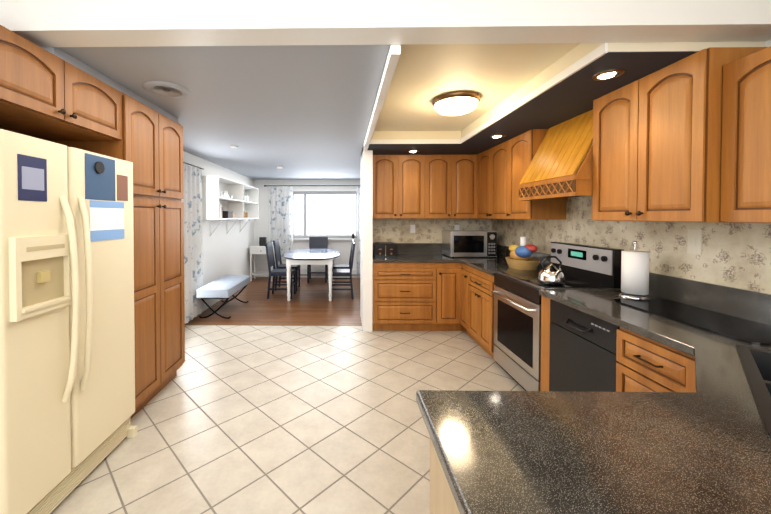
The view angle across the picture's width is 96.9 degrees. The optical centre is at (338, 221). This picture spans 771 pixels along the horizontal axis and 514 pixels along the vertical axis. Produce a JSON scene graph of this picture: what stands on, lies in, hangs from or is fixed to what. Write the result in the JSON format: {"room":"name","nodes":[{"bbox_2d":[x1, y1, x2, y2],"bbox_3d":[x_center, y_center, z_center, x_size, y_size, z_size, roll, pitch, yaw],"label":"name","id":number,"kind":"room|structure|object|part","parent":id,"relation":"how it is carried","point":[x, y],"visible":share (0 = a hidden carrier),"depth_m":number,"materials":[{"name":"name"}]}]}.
{"room":"kitchen","nodes":[
{"label":"kitchen","id":0,"kind":"room"},
{"bbox_2d":[183,151,253,304],"bbox_3d":[-2.215,0.009,2.761,0.100,2.850,11.200,0,1,1],"label":"wall","id":1,"kind":"structure","parent":0,"point":[224,253],"depth_m":6.25,"materials":[{"name":"white paint"}]},
{"bbox_2d":[0,25,123,140],"bbox_3d":[-1.822,-0.705,1.820,0.706,0.330,0.945,0,1,1],"label":"upper cabinet","id":2,"kind":"object","parent":1,"relation":"attached to","point":[46,95],"depth_m":1.80,"materials":[{"name":"brown wood"}]},
{"bbox_2d":[182,162,203,323],"bbox_3d":[-2.085,0.279,4.663,0.095,2.169,1.000,0,1,1],"label":"curtain","id":3,"kind":"object","parent":1,"relation":"hanging from","point":[193,231],"depth_m":4.80,"materials":[{"name":"grey fabric"}]},
{"bbox_2d":[188,275,253,321],"bbox_3d":[-2.109,1.341,5.732,0.015,0.090,5.100,0,1,1],"label":"baseboard","id":4,"kind":"structure","parent":1,"relation":"attached to","point":[210,303],"depth_m":5.58,"materials":[{"name":"white"}]},
{"bbox_2d":[202,176,258,236],"bbox_3d":[-1.956,-0.249,6.354,0.298,0.950,2.400,0,1,1],"label":"wall shelf","id":5,"kind":"object","parent":1,"relation":"attached to","point":[223,198],"visible":0.98,"depth_m":6.12,"materials":[{"name":"white wood"}]},
{"bbox_2d":[185,277,361,325],"bbox_3d":[0.970,1.403,6.448,6.350,0.064,3.770,0,1,1],"label":"floor","id":6,"kind":"structure","parent":0,"point":[309,304],"depth_m":5.51,"materials":[{"name":"brown wood"}]},
{"bbox_2d":[196,275,249,318],"bbox_3d":[-1.783,1.157,5.344,0.473,0.469,1.100,0,1,1],"label":"bench","id":7,"kind":"object","parent":6,"relation":"on","point":[226,287],"visible":1,"depth_m":4.92,"materials":[{"name":"grey fabric"}]},
{"bbox_2d":[249,245,274,280],"bbox_3d":[-1.767,0.956,7.889,0.540,0.790,0.403,0,1,1],"label":"side table","id":8,"kind":"object","parent":6,"relation":"on","point":[256,249],"visible":0.67,"depth_m":7.72,"materials":[{"name":"white wood"}]},
{"bbox_2d":[259,237,266,245],"bbox_3d":[-1.781,0.459,7.951,0.140,0.199,0.124,0,1,1],"label":"speaker","id":9,"kind":"object","parent":8,"relation":"on","point":[262,241],"visible":0.96,"depth_m":7.89},
{"bbox_2d":[265,241,295,298],"bbox_3d":[-1.072,0.877,6.278,0.488,1.000,0.440,0,1,1],"label":"chair","id":10,"kind":"object","parent":6,"relation":"on","point":[274,272],"visible":1,"depth_m":6.09,"materials":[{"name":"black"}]},
{"bbox_2d":[273,239,299,290],"bbox_3d":[-1.061,0.866,6.938,0.488,1.000,0.440,0,1,1],"label":"chair","id":11,"kind":"object","parent":6,"relation":"on","point":[276,245],"visible":0.83,"depth_m":6.77,"materials":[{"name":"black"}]},
{"bbox_2d":[283,249,339,300],"bbox_3d":[-0.503,0.987,6.601,1.060,0.770,1.800,0,1,1],"label":"dining table","id":12,"kind":"object","parent":6,"relation":"on","point":[300,257],"visible":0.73,"depth_m":5.91,"materials":[{"name":"white wood"}]},
{"bbox_2d":[307,237,327,282],"bbox_3d":[-0.483,0.852,7.812,0.440,1.000,0.488,0,1,1],"label":"chair","id":13,"kind":"object","parent":6,"relation":"on","point":[318,242],"visible":0.67,"depth_m":7.99,"materials":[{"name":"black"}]},
{"bbox_2d":[293,269,359,277],"bbox_3d":[-0.768,1.263,7.159,2.649,0.200,2.199,0,1,1],"label":"baseboard heater","id":14,"kind":"object","parent":6,"relation":"on","point":[303,273],"visible":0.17,"depth_m":8.19,"materials":[{"name":"white"}]},
{"bbox_2d":[328,242,354,298],"bbox_3d":[0.056,0.877,6.260,0.488,1.000,0.440,0,1,1],"label":"chair","id":15,"kind":"object","parent":6,"relation":"on","point":[342,272],"visible":0.67,"depth_m":6.05,"materials":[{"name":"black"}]},
{"bbox_2d":[332,239,353,282],"bbox_3d":[0.067,0.867,6.919,0.488,1.000,0.440,0,1,1],"label":"chair","id":16,"kind":"object","parent":6,"relation":"on","point":[341,266],"visible":0.38,"depth_m":6.76,"materials":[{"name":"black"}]},
{"bbox_2d":[50,325,524,513],"bbox_3d":[-0.020,1.496,0.875,4.550,0.060,7.450,0,1,1],"label":"floor","id":17,"kind":"structure","parent":0,"point":[238,419],"depth_m":2.40,"materials":[{"name":"beige tile"}]},
{"bbox_2d":[0,129,136,513],"bbox_3d":[-1.736,0.519,1.849,0.847,1.860,0.905,0,1,1],"label":"fridge","id":18,"kind":"object","parent":17,"relation":"on","point":[67,371],"visible":1,"depth_m":1.69,"materials":[{"name":"beige metal"}]},
{"bbox_2d":[51,93,184,417],"bbox_3d":[-1.798,0.275,2.724,0.726,2.320,0.830,0,1,1],"label":"tall cabinet","id":19,"kind":"object","parent":17,"relation":"on","point":[153,141],"depth_m":2.65,"materials":[{"name":"brown wood"}]},
{"bbox_2d":[372,263,435,330],"bbox_3d":[0.874,0.959,4.629,0.866,0.890,0.644,0,1,1],"label":"base cabinet","id":20,"kind":"object","parent":17,"relation":"on","point":[433,297],"depth_m":4.31,"materials":[{"name":"brown wood"}]},
{"bbox_2d":[373,243,770,513],"bbox_3d":[1.224,0.445,2.667,1.910,0.198,4.539,0,1,1],"label":"countertop","id":21,"kind":"structure","parent":20,"relation":"on","point":[705,448],"depth_m":0.86,"materials":[{"name":"stone"}]},
{"bbox_2d":[373,242,396,256],"bbox_3d":[0.631,0.379,4.674,0.300,0.186,0.276,0,1,1],"label":"toaster","id":22,"kind":"object","parent":21,"relation":"on","point":[384,249],"visible":1,"depth_m":4.55,"materials":[{"name":"black metal"}]},
{"bbox_2d":[442,230,496,257],"bbox_3d":[1.792,0.297,4.677,0.610,0.350,0.390,0,1,1],"label":"microwave","id":23,"kind":"object","parent":21,"relation":"on","point":[469,243],"visible":1,"depth_m":4.49,"materials":[{"name":"silver metal"}]},
{"bbox_2d":[505,256,540,269],"bbox_3d":[1.949,0.440,3.601,0.310,0.100,0.410,0,1,1],"label":"bread basket","id":24,"kind":"object","parent":21,"relation":"on","point":[531,264],"visible":0.96,"depth_m":3.47,"materials":[{"name":"wicker"}]},
{"bbox_2d":[509,237,537,260],"bbox_3d":[1.948,0.295,3.593,0.182,0.269,0.371,0,1,1],"label":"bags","id":25,"kind":"object","parent":24,"relation":"in","point":[524,251],"visible":0.96,"depth_m":3.53,"materials":[{"name":"multicoloured"}]},
{"bbox_2d":[618,241,651,298],"bbox_3d":[2.008,0.320,2.298,0.170,0.382,0.170,0,1,1],"label":"paper towel holder","id":26,"kind":"object","parent":21,"relation":"on","point":[635,274],"visible":0.94,"depth_m":2.25,"materials":[{"name":"white paper"}]},
{"bbox_2d":[614,299,770,344],"bbox_3d":[1.956,0.515,1.832,0.370,0.008,0.780,0,1,1],"label":"drying mat","id":27,"kind":"object","parent":21,"relation":"on","point":[739,329],"visible":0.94,"depth_m":1.78,"materials":[{"name":"black rubber"}]},
{"bbox_2d":[736,345,770,435],"bbox_3d":[1.549,0.626,0.968,0.840,0.196,0.490,-1,1,-44],"label":"sink","id":28,"kind":"object","parent":21,"relation":"in","point":[756,363],"visible":0.88,"depth_m":1.17,"materials":[{"name":"black"}]},
{"bbox_2d":[436,263,455,330],"bbox_3d":[1.399,0.960,4.600,0.312,0.890,0.685,0,1,1],"label":"base cabinet","id":29,"kind":"object","parent":17,"relation":"on","point":[445,272],"depth_m":4.30,"materials":[{"name":"brown wood"}]},
{"bbox_2d":[456,263,467,333],"bbox_3d":[1.845,0.967,4.132,0.716,0.890,0.362,0,1,1],"label":"base cabinet","id":30,"kind":"object","parent":17,"relation":"on","point":[461,269],"depth_m":4.25,"materials":[{"name":"brown wood"}]},
{"bbox_2d":[468,266,550,346],"bbox_3d":[1.864,0.974,3.724,0.665,0.890,0.696,0,1,1],"label":"base cabinet","id":31,"kind":"object","parent":17,"relation":"on","point":[481,284],"depth_m":3.58,"materials":[{"name":"brown wood"}]},
{"bbox_2d":[491,242,623,390],"bbox_3d":[1.816,0.806,2.969,0.686,1.210,0.790,0,1,1],"label":"stove","id":32,"kind":"object","parent":17,"relation":"on","point":[517,327],"visible":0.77,"depth_m":2.85,"materials":[{"name":"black metal"}]},
{"bbox_2d":[538,256,564,284],"bbox_3d":[1.715,0.385,2.714,0.190,0.222,0.230,0,1,1],"label":"kettle","id":33,"kind":"object","parent":32,"relation":"on","point":[551,274],"visible":1,"depth_m":2.68,"materials":[{"name":"silver metal"}]},
{"bbox_2d":[430,391,695,513],"bbox_3d":[1.213,1.022,0.763,1.870,0.890,0.682,0,1,1],"label":"base cabinet","id":34,"kind":"object","parent":17,"relation":"on","point":[442,501],"depth_m":0.96,"materials":[{"name":"brown wood"}]},
{"bbox_2d":[549,299,619,391],"bbox_3d":[1.807,1.001,2.147,0.638,0.888,0.604,0,1,1],"label":"dishwasher","id":35,"kind":"object","parent":17,"relation":"on","point":[582,357],"visible":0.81,"depth_m":2.13,"materials":[{"name":"black metal"}]},
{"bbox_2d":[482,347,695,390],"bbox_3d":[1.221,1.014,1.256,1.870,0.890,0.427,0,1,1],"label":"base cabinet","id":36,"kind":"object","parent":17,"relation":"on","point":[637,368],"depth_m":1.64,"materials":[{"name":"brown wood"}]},
{"bbox_2d":[616,327,693,358],"bbox_3d":[1.809,1.009,1.605,0.706,0.890,0.465,0,1,1],"label":"base cabinet","id":37,"kind":"object","parent":17,"relation":"on","point":[625,338],"depth_m":1.73,"materials":[{"name":"brown wood"}]},
{"bbox_2d":[254,179,359,276],"bbox_3d":[1.000,0.110,8.262,6.350,2.470,0.100,0,1,1],"label":"wall","id":38,"kind":"structure","parent":0,"point":[261,229],"depth_m":8.24,"materials":[{"name":"white paint"}]},
{"bbox_2d":[256,273,282,276],"bbox_3d":[-1.701,1.300,8.267,0.690,0.090,0.015,0,1,1],"label":"baseboard","id":39,"kind":"structure","parent":38,"relation":"attached to","point":[256,273],"depth_m":8.26,"materials":[{"name":"white wood"}]},
{"bbox_2d":[57,43,579,178],"bbox_3d":[0.910,-1.179,2.691,6.350,0.470,11.200,0,1,1],"label":"ceiling","id":40,"kind":"structure","parent":0,"point":[300,111],"depth_m":2.50,"materials":[{"name":"grey paint"}]},
{"bbox_2d":[41,47,177,122],"bbox_3d":[-1.829,-0.912,2.455,0.680,0.058,1.330,0,1,1],"label":"ceiling soffit","id":41,"kind":"structure","parent":40,"relation":"attached to","point":[68,58],"depth_m":2.14,"materials":[{"name":"grey paint"}]},
{"bbox_2d":[142,81,189,97],"bbox_3d":[-1.220,-0.932,2.400,0.300,0.016,0.300,0,1,1],"label":"ceiling vent","id":42,"kind":"object","parent":40,"relation":"in","point":[148,85],"visible":1,"depth_m":2.36,"materials":[{"name":"white metal"}]},
{"bbox_2d":[230,145,283,168],"bbox_3d":[-1.203,-0.971,5.235,0.119,0.030,1.926,0,1,9],"label":"recessed lights","id":43,"kind":"object","parent":40,"relation":"attached to","point":[235,146],"visible":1,"depth_m":4.35,"materials":[{"name":"white"}]},
{"bbox_2d":[361,45,400,156],"bbox_3d":[0.320,-0.970,3.344,0.050,0.150,3.180,0,1,1],"label":"beam","id":44,"kind":"structure","parent":40,"relation":"attached to","point":[393,55],"depth_m":2.23,"materials":[{"name":"white paint"}]},
{"bbox_2d":[0,0,770,46],"bbox_3d":[-0.007,-1.108,1.677,4.350,0.380,0.160,0,1,1],"label":"beam","id":45,"kind":"structure","parent":40,"relation":"attached to","point":[97,23],"depth_m":1.61,"materials":[{"name":"white paint"}]},
{"bbox_2d":[432,91,479,115],"bbox_3d":[0.988,-0.976,2.863,0.380,0.122,0.380,0,1,1],"label":"flush ceiling light","id":46,"kind":"object","parent":40,"relation":"attached to","point":[455,103],"visible":1,"depth_m":2.75,"materials":[{"name":"white glass"}]},
{"bbox_2d":[289,189,357,239],"bbox_3d":[-0.341,-0.185,8.222,1.750,1.240,0.155,0,1,1],"label":"window","id":47,"kind":"structure","parent":0,"point":[330,214],"depth_m":8.53,"materials":[{"name":"white glass"}]},
{"bbox_2d":[264,185,359,276],"bbox_3d":[-0.342,0.209,8.167,2.914,2.194,0.135,0,1,1],"label":"curtain","id":48,"kind":"object","parent":47,"relation":"hanging from","point":[281,213],"depth_m":8.14,"materials":[{"name":"grey fabric"}]},
{"label":"exterior sky panel","id":49,"kind":"part","parent":47,"relation":"part of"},
{"bbox_2d":[360,149,372,331],"bbox_3d":[2.217,0.168,4.668,3.800,2.470,0.750,0,1,1],"label":"wall","id":50,"kind":"structure","parent":0,"point":[366,227],"depth_m":4.33,"materials":[{"name":"white paint"}]},
{"bbox_2d":[373,155,420,217],"bbox_3d":[0.834,-0.482,4.756,0.781,0.868,0.344,0,1,1],"label":"upper cabinet","id":51,"kind":"object","parent":50,"relation":"attached to","point":[396,178],"depth_m":4.59,"materials":[{"name":"brown wood"}]},
{"bbox_2d":[373,219,488,242],"bbox_3d":[1.326,-0.211,4.929,1.770,1.420,0.004,0,1,1],"label":"backsplash","id":52,"kind":"structure","parent":50,"relation":"attached to","point":[384,230],"depth_m":4.94,"materials":[{"name":"paper"}]},
{"bbox_2d":[410,225,414,232],"bbox_3d":[1.076,0.099,4.932,0.070,0.120,0.008,0,1,1],"label":"outlet","id":53,"kind":"object","parent":52,"relation":"attached to","point":[412,227],"depth_m":4.93,"materials":[{"name":"beige plastic"}]},
{"bbox_2d":[421,154,472,217],"bbox_3d":[1.497,-0.482,4.727,0.778,0.868,0.382,0,1,1],"label":"upper cabinet","id":54,"kind":"object","parent":50,"relation":"attached to","point":[446,180],"depth_m":4.58,"materials":[{"name":"brown wood"}]},
{"bbox_2d":[367,131,461,154],"bbox_3d":[0.893,-0.988,4.418,1.060,0.150,1.015,0,1,1],"label":"wall","id":55,"kind":"structure","parent":0,"point":[382,142],"depth_m":3.93,"materials":[{"name":"beige paint"}]},
{"bbox_2d":[444,42,764,154],"bbox_3d":[1.793,-0.970,3.321,0.805,0.150,3.180,0,1,1],"label":"soffit","id":56,"kind":"structure","parent":0,"point":[565,87],"depth_m":2.24,"materials":[{"name":"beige paint"}]},
{"bbox_2d":[490,134,505,137],"bbox_3d":[1.659,-0.894,3.534,0.148,0.027,0.148,0,1,-8],"label":"recessed light","id":57,"kind":"object","parent":56,"relation":"in","point":[497,135],"depth_m":3.50,"materials":[{"name":"white glass"}]},
{"bbox_2d":[592,69,624,80],"bbox_3d":[1.594,-0.869,2.005,0.148,0.027,0.148,0,1,-8],"label":"recessed light","id":58,"kind":"object","parent":56,"relation":"in","point":[605,75],"depth_m":1.98,"materials":[{"name":"white glass"}]},
{"bbox_2d":[765,39,770,46],"bbox_3d":[2.208,0.037,1.065,0.100,2.850,7.950,0,1,1],"label":"wall","id":59,"kind":"structure","parent":0,"point":[767,43],"depth_m":1.71,"materials":[{"name":"white paint"}]},
{"bbox_2d":[473,140,508,218],"bbox_3d":[2.011,-0.472,4.113,0.383,0.868,0.946,0,1,1],"label":"upper cabinet","id":60,"kind":"object","parent":59,"relation":"attached to","point":[491,166],"depth_m":4.10,"materials":[{"name":"brown wood"}]},
{"bbox_2d":[509,129,566,219],"bbox_3d":[2.021,-0.462,3.506,0.345,0.868,0.501,0,1,1],"label":"upper cabinet","id":61,"kind":"object","parent":59,"relation":"attached to","point":[523,147],"depth_m":3.35,"materials":[{"name":"brown wood"}]},
{"bbox_2d":[518,109,592,200],"bbox_3d":[1.946,-0.543,2.845,0.466,0.692,0.810,0,1,1],"label":"range hood","id":62,"kind":"object","parent":59,"relation":"attached to","point":[555,163],"visible":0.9,"depth_m":2.75,"materials":[{"name":"brown wood"}]},
{"bbox_2d":[489,141,770,293],"bbox_3d":[2.180,-0.386,2.499,0.004,1.850,4.830,0,1,1],"label":"backsplash","id":63,"kind":"structure","parent":59,"relation":"attached to","point":[736,255],"depth_m":2.21,"materials":[{"name":"paper"}]},
{"bbox_2d":[687,229,702,254],"bbox_3d":[2.164,0.121,2.062,0.011,0.150,0.080,0,1,1],"label":"outlet","id":64,"kind":"object","parent":63,"relation":"attached to","point":[694,244],"depth_m":2.06,"materials":[{"name":"beige plastic"}]},
{"bbox_2d":[592,47,752,222],"bbox_3d":[1.997,-0.438,2.034,0.345,0.868,0.824,0,1,1],"label":"upper cabinet","id":65,"kind":"object","parent":59,"relation":"attached to","point":[687,139],"depth_m":1.86,"materials":[{"name":"brown wood"}]},
{"bbox_2d":[733,46,770,222],"bbox_3d":[2.025,-0.381,1.283,0.265,0.780,0.795,0,1,1],"label":"upper cabinet","id":66,"kind":"object","parent":59,"relation":"attached to","point":[752,156],"depth_m":1.55,"materials":[{"name":"brown wood"}]}
]}

